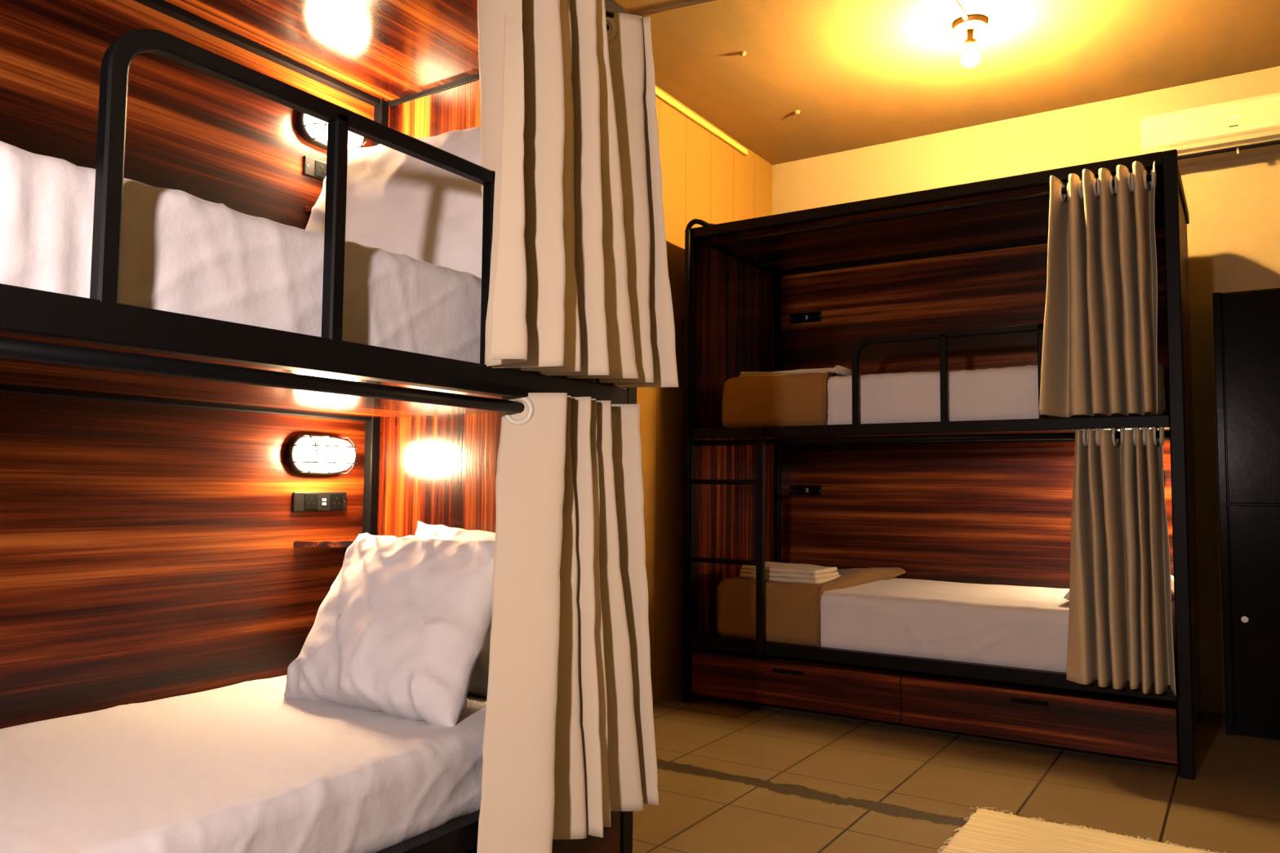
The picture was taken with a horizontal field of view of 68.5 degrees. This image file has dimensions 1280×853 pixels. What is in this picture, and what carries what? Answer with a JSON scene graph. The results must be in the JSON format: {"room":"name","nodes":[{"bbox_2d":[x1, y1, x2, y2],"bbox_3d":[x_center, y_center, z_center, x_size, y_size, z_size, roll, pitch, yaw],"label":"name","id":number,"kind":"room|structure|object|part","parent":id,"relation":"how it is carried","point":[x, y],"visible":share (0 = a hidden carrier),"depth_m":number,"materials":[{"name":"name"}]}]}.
{"room":"dormitory","nodes":[
{"label":"dormitory","id":0,"kind":"room"},
{"bbox_2d":[636,84,772,702],"bbox_3d":[-1.056,-0.299,2.832,0.100,2.950,6.617,-2,-4,33],"label":"wall","id":1,"kind":"structure","parent":0,"point":[704,178],"depth_m":4.63,"materials":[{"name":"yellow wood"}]},
{"bbox_2d":[632,0,719,16],"bbox_3d":[1.403,-1.728,3.252,3.695,0.024,0.033,-1,-4,24],"label":"trim","id":2,"kind":"structure","parent":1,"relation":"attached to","point":[686,4],"depth_m":3.80,"materials":[{"name":"paint"}]},
{"bbox_2d":[655,87,747,155],"bbox_3d":[-0.222,-1.649,4.077,0.020,0.032,3.050,-2,-4,33],"label":"trim","id":3,"kind":"structure","parent":1,"relation":"attached to","point":[659,94],"depth_m":4.88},
{"bbox_2d":[613,0,1279,164],"bbox_3d":[0.530,-1.873,1.912,3.849,0.100,6.817,-2,-4,33],"label":"ceiling","id":4,"kind":"structure","parent":0,"point":[858,73],"depth_m":4.24,"materials":[{"name":"paint"}]},
{"bbox_2d":[738,50,746,56],"bbox_3d":[0.460,-1.668,4.206,0.032,0.015,0.031,-2,-4,33],"label":"sprinkler","id":5,"kind":"object","parent":4,"relation":"attached to","point":[742,53],"visible":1,"depth_m":4.20,"materials":[{"name":"metal"}]},
{"bbox_2d":[794,110,799,114],"bbox_3d":[0.813,-1.623,4.857,0.032,0.015,0.031,-2,-4,33],"label":"sprinkler","id":6,"kind":"object","parent":4,"relation":"attached to","point":[796,112],"visible":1,"depth_m":4.85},
{"bbox_2d":[950,0,987,66],"bbox_3d":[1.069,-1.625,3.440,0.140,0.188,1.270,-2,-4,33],"label":"ceiling lamp","id":7,"kind":"object","parent":4,"relation":"attached to","point":[968,25],"visible":1,"depth_m":3.88,"materials":[{"name":"gold metal"}]},
{"bbox_3d":[1.376,-1.540,3.909,0.076,0.084,0.076,-2,-4,33],"label":"bulb","id":8,"kind":"part","parent":7,"relation":"part of","materials":[{"name":"white glass"}]},
{"bbox_2d":[632,692,1279,852],"bbox_3d":[0.503,1.171,1.716,3.849,0.100,6.817,-2,-4,33],"label":"floor","id":9,"kind":"structure","parent":0,"point":[735,775],"depth_m":3.19,"materials":[{"name":"beige tile"}]},
{"bbox_2d":[0,0,636,852],"bbox_3d":[-0.988,-0.017,1.874,0.996,2.265,2.074,-2,-4,33],"label":"bunk bed","id":10,"kind":"object","parent":9,"relation":"on","point":[153,546],"visible":0.48,"depth_m":2.34,"materials":[{"name":"black paint"}]},
{"bbox_3d":[-1.383,-0.102,2.136,0.036,0.059,1.945,-2,-4,33],"label":"bed rail","id":11,"kind":"part","parent":10,"relation":"part of","materials":[{"name":"black paint"}]},
{"bbox_3d":[-1.399,-0.028,2.142,0.016,2.193,1.980,-2,-4,33],"label":"panel","id":12,"kind":"part","parent":10,"relation":"part of","materials":[{"name":"brown wood"}]},
{"bbox_2d":[0,675,486,852],"bbox_3d":[-0.996,0.730,1.831,0.922,0.192,1.955,-2,-4,33],"label":"mattress","id":13,"kind":"object","parent":10,"relation":"on","point":[249,766],"visible":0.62,"depth_m":1.78,"materials":[{"name":"white fabric"}]},
{"bbox_2d":[283,533,494,726],"bbox_3d":[-0.596,0.479,2.305,0.575,0.429,0.318,-2,-4,32],"label":"pillow","id":14,"kind":"object","parent":13,"relation":"on","point":[402,628],"visible":0.96,"depth_m":2.20,"materials":[{"name":"white fabric"}]},
{"bbox_2d":[414,520,495,698],"bbox_3d":[-0.442,0.490,2.499,0.637,0.454,0.225,-2,-4,32],"label":"pillow","id":15,"kind":"object","parent":13,"relation":"on","point":[478,684],"visible":0.09,"depth_m":2.55,"materials":[{"name":"white fabric"}]},
{"bbox_3d":[-1.375,-1.111,2.201,0.036,0.048,1.945,-2,-4,33],"label":"rail","id":16,"kind":"part","parent":10,"relation":"part of","materials":[{"name":"black paint"}]},
{"bbox_3d":[-0.588,-0.077,1.618,0.027,0.027,1.980,-2,-4,33],"label":"curtain rod","id":17,"kind":"part","parent":10,"relation":"part of","materials":[{"name":"black paint"}]},
{"bbox_3d":[-0.543,-0.362,1.691,0.029,0.426,0.836,-2,-4,33],"label":"guard rail","id":18,"kind":"part","parent":10,"relation":"part of","materials":[{"name":"black metal"}]},
{"bbox_2d":[0,141,595,382],"bbox_3d":[-0.996,-0.238,1.899,0.904,0.257,1.952,-2,-4,33],"label":"mattress","id":19,"kind":"object","parent":10,"relation":"on","point":[183,252],"visible":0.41,"depth_m":1.55,"materials":[{"name":"white fabric"}]},
{"bbox_2d":[305,127,483,278],"bbox_3d":[-0.611,-0.552,2.550,0.915,0.580,0.340,-2,-5,36],"label":"pillow","id":20,"kind":"object","parent":19,"relation":"on","point":[398,202],"visible":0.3,"depth_m":2.40,"materials":[{"name":"white fabric"}]},
{"bbox_2d":[304,205,313,213],"bbox_3d":[-0.797,-0.642,2.822,0.288,0.018,0.280,-2,-4,33],"label":"corner shelf","id":21,"kind":"object","parent":10,"relation":"attached to","point":[308,209],"depth_m":2.78,"materials":[{"name":"brown wood"}]},
{"bbox_3d":[-0.591,-0.128,1.624,0.047,0.059,1.980,-2,-4,33],"label":"bed rail","id":22,"kind":"part","parent":10,"relation":"part of","materials":[{"name":"black metal"}]},
{"bbox_2d":[302,155,326,181],"bbox_3d":[-0.942,-0.770,2.859,0.012,0.058,0.190,-2,-4,33],"label":"power socket","id":23,"kind":"object","parent":10,"relation":"attached to","point":[313,167],"visible":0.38,"depth_m":2.81,"materials":[{"name":"black plastic"}]},
{"bbox_2d":[315,160,326,178],"bbox_3d":[-0.958,-0.772,2.826,0.003,0.046,0.046,-2,-4,33],"label":"outlet","id":24,"kind":"object","parent":23,"relation":"attached to","point":[320,166],"depth_m":2.82,"materials":[{"name":"black plastic"}]},
{"bbox_2d":[292,492,346,511],"bbox_3d":[-0.951,0.224,2.795,0.012,0.058,0.190,-2,-4,33],"label":"power socket","id":25,"kind":"object","parent":10,"relation":"attached to","point":[301,501],"visible":1,"depth_m":2.79,"materials":[{"name":"black plastic"}]},
{"bbox_2d":[304,493,318,510],"bbox_3d":[-0.967,0.222,2.762,0.003,0.046,0.046,-2,-4,33],"label":"outlet","id":26,"kind":"object","parent":25,"relation":"attached to","point":[311,500],"depth_m":2.76,"materials":[{"name":"black plastic"}]},
{"bbox_2d":[329,493,342,509],"bbox_3d":[-0.917,0.227,2.838,0.003,0.046,0.046,-2,-4,33],"label":"outlet","id":27,"kind":"object","parent":25,"relation":"attached to","point":[335,500],"depth_m":2.84,"materials":[{"name":"black plastic"}]},
{"bbox_2d":[284,434,359,475],"bbox_3d":[-0.923,0.083,2.763,0.100,0.120,0.214,-2,-4,33],"label":"lamp","id":28,"kind":"object","parent":10,"relation":"attached to","point":[304,454],"visible":1,"depth_m":2.71,"materials":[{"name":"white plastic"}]},
{"bbox_2d":[293,537,356,547],"bbox_3d":[-0.806,0.345,2.759,0.288,0.018,0.280,-2,-4,33],"label":"corner shelf","id":29,"kind":"object","parent":10,"relation":"attached to","point":[298,542],"depth_m":2.74,"materials":[{"name":"brown wood"}]},
{"bbox_2d":[296,111,367,150],"bbox_3d":[-0.914,-0.900,2.826,0.100,0.120,0.214,-2,-4,33],"label":"lamp","id":30,"kind":"object","parent":10,"relation":"attached to","point":[313,130],"visible":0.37,"depth_m":2.77,"materials":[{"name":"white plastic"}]},
{"bbox_3d":[-0.842,0.054,2.963,0.045,2.265,0.047,-2,-4,33],"label":"post","id":31,"kind":"part","parent":10,"relation":"part of","materials":[{"name":"black metal"}]},
{"bbox_3d":[-0.599,0.812,1.563,0.047,0.053,1.980,-2,-4,33],"label":"bed rail","id":32,"kind":"part","parent":10,"relation":"part of","materials":[{"name":"black paint"}]},
{"bbox_3d":[-0.426,-1.064,2.794,0.898,0.048,0.033,-2,-4,33],"label":"rail","id":33,"kind":"part","parent":10,"relation":"part of","materials":[{"name":"black paint"}]},
{"bbox_3d":[-0.437,0.018,2.723,0.898,2.193,0.020,-2,-4,33],"label":"panel","id":34,"kind":"part","parent":10,"relation":"part of","materials":[{"name":"brown wood"}]},
{"bbox_3d":[-0.574,0.998,2.124,0.616,0.190,0.985,-2,-4,33],"label":"drawer","id":35,"kind":"part","parent":10,"relation":"part of","materials":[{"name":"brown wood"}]},
{"bbox_2d":[476,392,658,852],"bbox_3d":[-0.185,0.415,2.135,0.244,0.974,0.533,-2,-4,33],"label":"curtain","id":36,"kind":"object","parent":10,"relation":"hanging from","point":[569,741],"visible":1,"depth_m":2.09,"materials":[{"name":"beige fabric"}]},
{"bbox_2d":[477,0,678,386],"bbox_3d":[-0.171,-0.600,2.216,0.249,0.978,0.626,-2,-4,33],"label":"curtain","id":37,"kind":"object","parent":10,"relation":"hanging from","point":[580,286],"visible":0.99,"depth_m":2.14,"materials":[{"name":"beige fabric"}]},
{"bbox_3d":[-0.582,-1.136,1.688,0.047,0.048,1.980,-2,-4,33],"label":"rail","id":38,"kind":"part","parent":10,"relation":"part of","materials":[{"name":"black metal"}]},
{"bbox_3d":[-0.040,0.029,2.466,0.047,2.265,0.047,-2,-4,33],"label":"post","id":39,"kind":"part","parent":10,"relation":"part of","materials":[{"name":"black metal"}]},
{"bbox_2d":[682,149,1200,779],"bbox_3d":[1.339,0.148,4.319,2.074,2.290,1.024,-2,-4,33],"label":"bunk bed","id":40,"kind":"object","parent":9,"relation":"on","point":[943,280],"visible":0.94,"depth_m":4.52,"materials":[{"name":"black paint"}]},
{"bbox_3d":[0.239,0.168,4.485,0.047,2.252,0.047,-2,-4,33],"label":"post","id":41,"kind":"part","parent":40,"relation":"part of","materials":[{"name":"black metal"}]},
{"bbox_3d":[0.495,0.172,4.882,0.020,2.180,0.898,-2,-4,33],"label":"panel","id":42,"kind":"part","parent":40,"relation":"part of","materials":[{"name":"brown wood"}]},
{"bbox_3d":[0.505,-0.904,4.952,0.033,0.048,0.898,-2,-4,33],"label":"rail","id":43,"kind":"part","parent":40,"relation":"part of","materials":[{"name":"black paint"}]},
{"bbox_3d":[0.542,0.511,4.220,0.033,1.016,0.033,-2,-4,33],"label":"rail","id":44,"kind":"part","parent":40,"relation":"part of","materials":[{"name":"black metal"}]},
{"bbox_3d":[0.766,0.223,5.266,0.047,2.252,0.045,-2,-4,33],"label":"post","id":45,"kind":"part","parent":40,"relation":"part of","materials":[{"name":"black metal"}]},
{"bbox_2d":[789,311,821,324],"bbox_3d":[0.920,-0.607,5.229,0.190,0.058,0.012,-2,-4,33],"label":"power socket","id":46,"kind":"object","parent":40,"relation":"attached to","point":[809,317],"visible":1,"depth_m":5.22,"materials":[{"name":"black plastic"}]},
{"bbox_2d":[795,313,802,322],"bbox_3d":[0.888,-0.606,5.245,0.046,0.046,0.003,-2,-4,33],"label":"outlet","id":47,"kind":"object","parent":46,"relation":"attached to","point":[798,317],"depth_m":5.24,"materials":[{"name":"black plastic"}]},
{"bbox_2d":[810,311,817,320],"bbox_3d":[0.964,-0.608,5.196,0.046,0.046,0.003,-2,-4,33],"label":"outlet","id":48,"kind":"object","parent":46,"relation":"attached to","point":[814,315],"depth_m":5.19,"materials":[{"name":"black plastic"}]},
{"bbox_2d":[789,484,822,495],"bbox_3d":[0.911,0.350,5.167,0.190,0.058,0.012,-2,-4,33],"label":"power socket","id":49,"kind":"object","parent":40,"relation":"attached to","point":[794,490],"visible":1,"depth_m":5.16,"materials":[{"name":"black plastic"}]},
{"bbox_2d":[795,485,803,494],"bbox_3d":[0.879,0.351,5.184,0.046,0.046,0.003,-2,-4,33],"label":"outlet","id":50,"kind":"object","parent":49,"relation":"attached to","point":[798,489],"depth_m":5.18,"materials":[{"name":"black plastic"}]},
{"bbox_2d":[810,485,818,494],"bbox_3d":[0.955,0.349,5.134,0.046,0.046,0.003,-2,-4,33],"label":"outlet","id":51,"kind":"object","parent":49,"relation":"attached to","point":[814,489],"depth_m":5.13,"materials":[{"name":"black plastic"}]},
{"bbox_3d":[0.822,1.156,4.381,0.985,0.190,0.616,-2,-4,33],"label":"drawer","id":52,"kind":"part","parent":40,"relation":"part of","materials":[{"name":"brown wood"}]},
{"bbox_3d":[1.099,-0.959,4.005,1.980,0.048,0.047,-2,-4,33],"label":"rail","id":53,"kind":"part","parent":40,"relation":"part of","materials":[{"name":"black metal"}]},
{"bbox_3d":[1.096,-0.897,3.998,1.980,0.024,0.024,-2,-4,33],"label":"curtain rod","id":54,"kind":"part","parent":40,"relation":"part of","materials":[{"name":"black paint"}]},
{"bbox_3d":[1.088,0.053,3.937,1.980,0.027,0.027,-2,-4,33],"label":"curtain rod","id":55,"kind":"part","parent":40,"relation":"part of","materials":[{"name":"black paint"}]},
{"bbox_3d":[1.090,0.009,3.942,1.980,0.046,0.047,-2,-4,33],"label":"bed rail","id":56,"kind":"part","parent":40,"relation":"part of","materials":[{"name":"black metal"}]},
{"bbox_3d":[1.081,0.976,3.880,1.980,0.053,0.047,-2,-4,33],"label":"bed rail","id":57,"kind":"part","parent":40,"relation":"part of","materials":[{"name":"black paint"}]},
{"bbox_3d":[1.245,-0.203,3.846,0.777,0.375,0.027,-2,-4,33],"label":"guard rail","id":58,"kind":"part","parent":40,"relation":"part of","materials":[{"name":"black metal"}]},
{"bbox_3d":[1.612,-0.904,4.796,1.945,0.048,0.036,-2,-4,33],"label":"rail","id":59,"kind":"part","parent":40,"relation":"part of","materials":[{"name":"black paint"}]},
{"bbox_3d":[1.604,0.064,4.733,1.945,0.046,0.036,-2,-4,33],"label":"bed rail","id":60,"kind":"part","parent":40,"relation":"part of","materials":[{"name":"black metal"}]},
{"bbox_3d":[1.613,0.173,4.741,1.980,2.180,0.016,-2,-4,33],"label":"panel","id":61,"kind":"part","parent":40,"relation":"part of","materials":[{"name":"brown wood"}]},
{"bbox_2d":[826,360,1168,425],"bbox_3d":[1.402,-0.091,4.318,1.829,0.248,0.910,-2,-4,33],"label":"mattress","id":62,"kind":"object","parent":40,"relation":"on","point":[1010,393],"visible":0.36,"depth_m":3.87,"materials":[{"name":"white fabric"}]},
{"bbox_2d":[721,371,838,427],"bbox_3d":[0.849,-0.087,4.660,0.561,0.269,0.923,-2,-4,33],"label":"blanket","id":63,"kind":"object","parent":62,"relation":"on","point":[789,399],"visible":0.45,"depth_m":4.28,"materials":[{"name":"brown fabric"}]},
{"bbox_2d":[738,364,862,377],"bbox_3d":[0.766,-0.241,4.496,0.512,0.046,0.303,-2,-4,32],"label":"towel","id":64,"kind":"object","parent":63,"relation":"on","point":[841,371],"visible":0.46,"depth_m":4.34,"materials":[{"name":"white fabric"}]},
{"bbox_2d":[819,577,1176,672],"bbox_3d":[1.383,0.870,4.261,1.851,0.268,0.908,-2,-4,33],"label":"mattress","id":65,"kind":"object","parent":40,"relation":"on","point":[1024,627],"visible":0.54,"depth_m":3.87,"materials":[{"name":"white fabric"}]},
{"bbox_2d":[717,567,906,647],"bbox_3d":[0.855,0.853,4.591,0.642,0.326,0.923,-2,-4,33],"label":"blanket","id":66,"kind":"object","parent":65,"relation":"on","point":[792,609],"visible":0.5,"depth_m":4.25,"materials":[{"name":"brown fabric"}]},
{"bbox_2d":[739,561,840,583],"bbox_3d":[0.710,0.690,4.435,0.406,0.072,0.274,-2,-5,36],"label":"towel","id":67,"kind":"object","parent":66,"relation":"on","point":[775,571],"visible":0.92,"depth_m":4.33,"materials":[{"name":"white fabric"}]},
{"bbox_2d":[1063,575,1174,602],"bbox_3d":[2.017,0.676,3.886,0.400,0.159,0.620,-2,-4,33],"label":"pillow","id":68,"kind":"object","parent":65,"relation":"on","point":[1067,596],"visible":0.06,"depth_m":3.71,"materials":[{"name":"white fabric"}]},
{"bbox_3d":[1.652,1.129,3.843,0.985,0.190,0.616,-2,-4,33],"label":"drawer","id":69,"kind":"part","parent":40,"relation":"part of","materials":[{"name":"brown wood"}]},
{"bbox_2d":[1039,160,1157,417],"bbox_3d":[1.716,-0.498,3.528,0.412,0.923,0.243,-2,-4,33],"label":"curtain","id":70,"kind":"object","parent":40,"relation":"hanging from","point":[1100,353],"visible":1,"depth_m":3.48,"materials":[{"name":"beige fabric"}]},
{"bbox_2d":[1066,426,1176,695],"bbox_3d":[1.753,0.469,3.438,0.366,0.943,0.252,-2,-4,33],"label":"curtain","id":71,"kind":"object","parent":40,"relation":"hanging from","point":[1120,615],"visible":1,"depth_m":3.40,"materials":[{"name":"beige fabric"}]},
{"bbox_3d":[1.939,0.113,3.383,0.047,2.252,0.047,-2,-4,33],"label":"post","id":72,"kind":"part","parent":40,"relation":"part of","materials":[{"name":"black metal"}]},
{"bbox_3d":[2.207,-0.959,3.849,0.033,0.048,0.898,-2,-4,33],"label":"rail","id":73,"kind":"part","parent":40,"relation":"part of","materials":[{"name":"black metal"}]},
{"bbox_3d":[2.195,0.117,3.781,0.020,2.180,0.898,-2,-4,33],"label":"panel","id":74,"kind":"part","parent":40,"relation":"part of","materials":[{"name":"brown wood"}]},
{"bbox_2d":[937,806,1226,852],"bbox_3d":[1.220,1.132,1.950,1.407,0.020,1.590,-2,-4,33],"label":"rug","id":75,"kind":"object","parent":9,"relation":"on","point":[986,831],"visible":1,"depth_m":2.66,"materials":[{"name":"beige fabric"}]},
{"bbox_2d":[1212,288,1279,740],"bbox_3d":[2.926,0.352,3.880,0.900,1.855,0.420,-2,-4,33],"label":"locker","id":76,"kind":"object","parent":9,"relation":"on","point":[1246,323],"visible":1,"depth_m":3.90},
{"bbox_3d":[2.653,-0.126,3.866,0.415,0.887,0.019,-2,-4,33],"label":"door","id":77,"kind":"part","parent":76,"relation":"part of","materials":[{"name":"black metal"}]},
{"bbox_3d":[2.645,0.774,3.808,0.415,0.900,0.019,-2,-4,33],"label":"door","id":78,"kind":"part","parent":76,"relation":"part of","materials":[{"name":"black metal"}]},
{"bbox_2d":[772,66,1279,714],"bbox_3d":[2.344,-0.153,4.625,3.849,2.950,0.100,-2,-4,33],"label":"wall","id":79,"kind":"structure","parent":0,"point":[1233,205],"depth_m":4.44,"materials":[{"name":"yellow paint"}]},
{"bbox_2d":[1140,92,1279,167],"bbox_3d":[2.734,-1.347,4.263,0.800,0.237,0.222,-2,-4,33],"label":"air conditioner","id":80,"kind":"object","parent":79,"relation":"attached to","point":[1250,126],"visible":0.89,"depth_m":4.25,"materials":[{"name":"beige plastic"}]}
]}

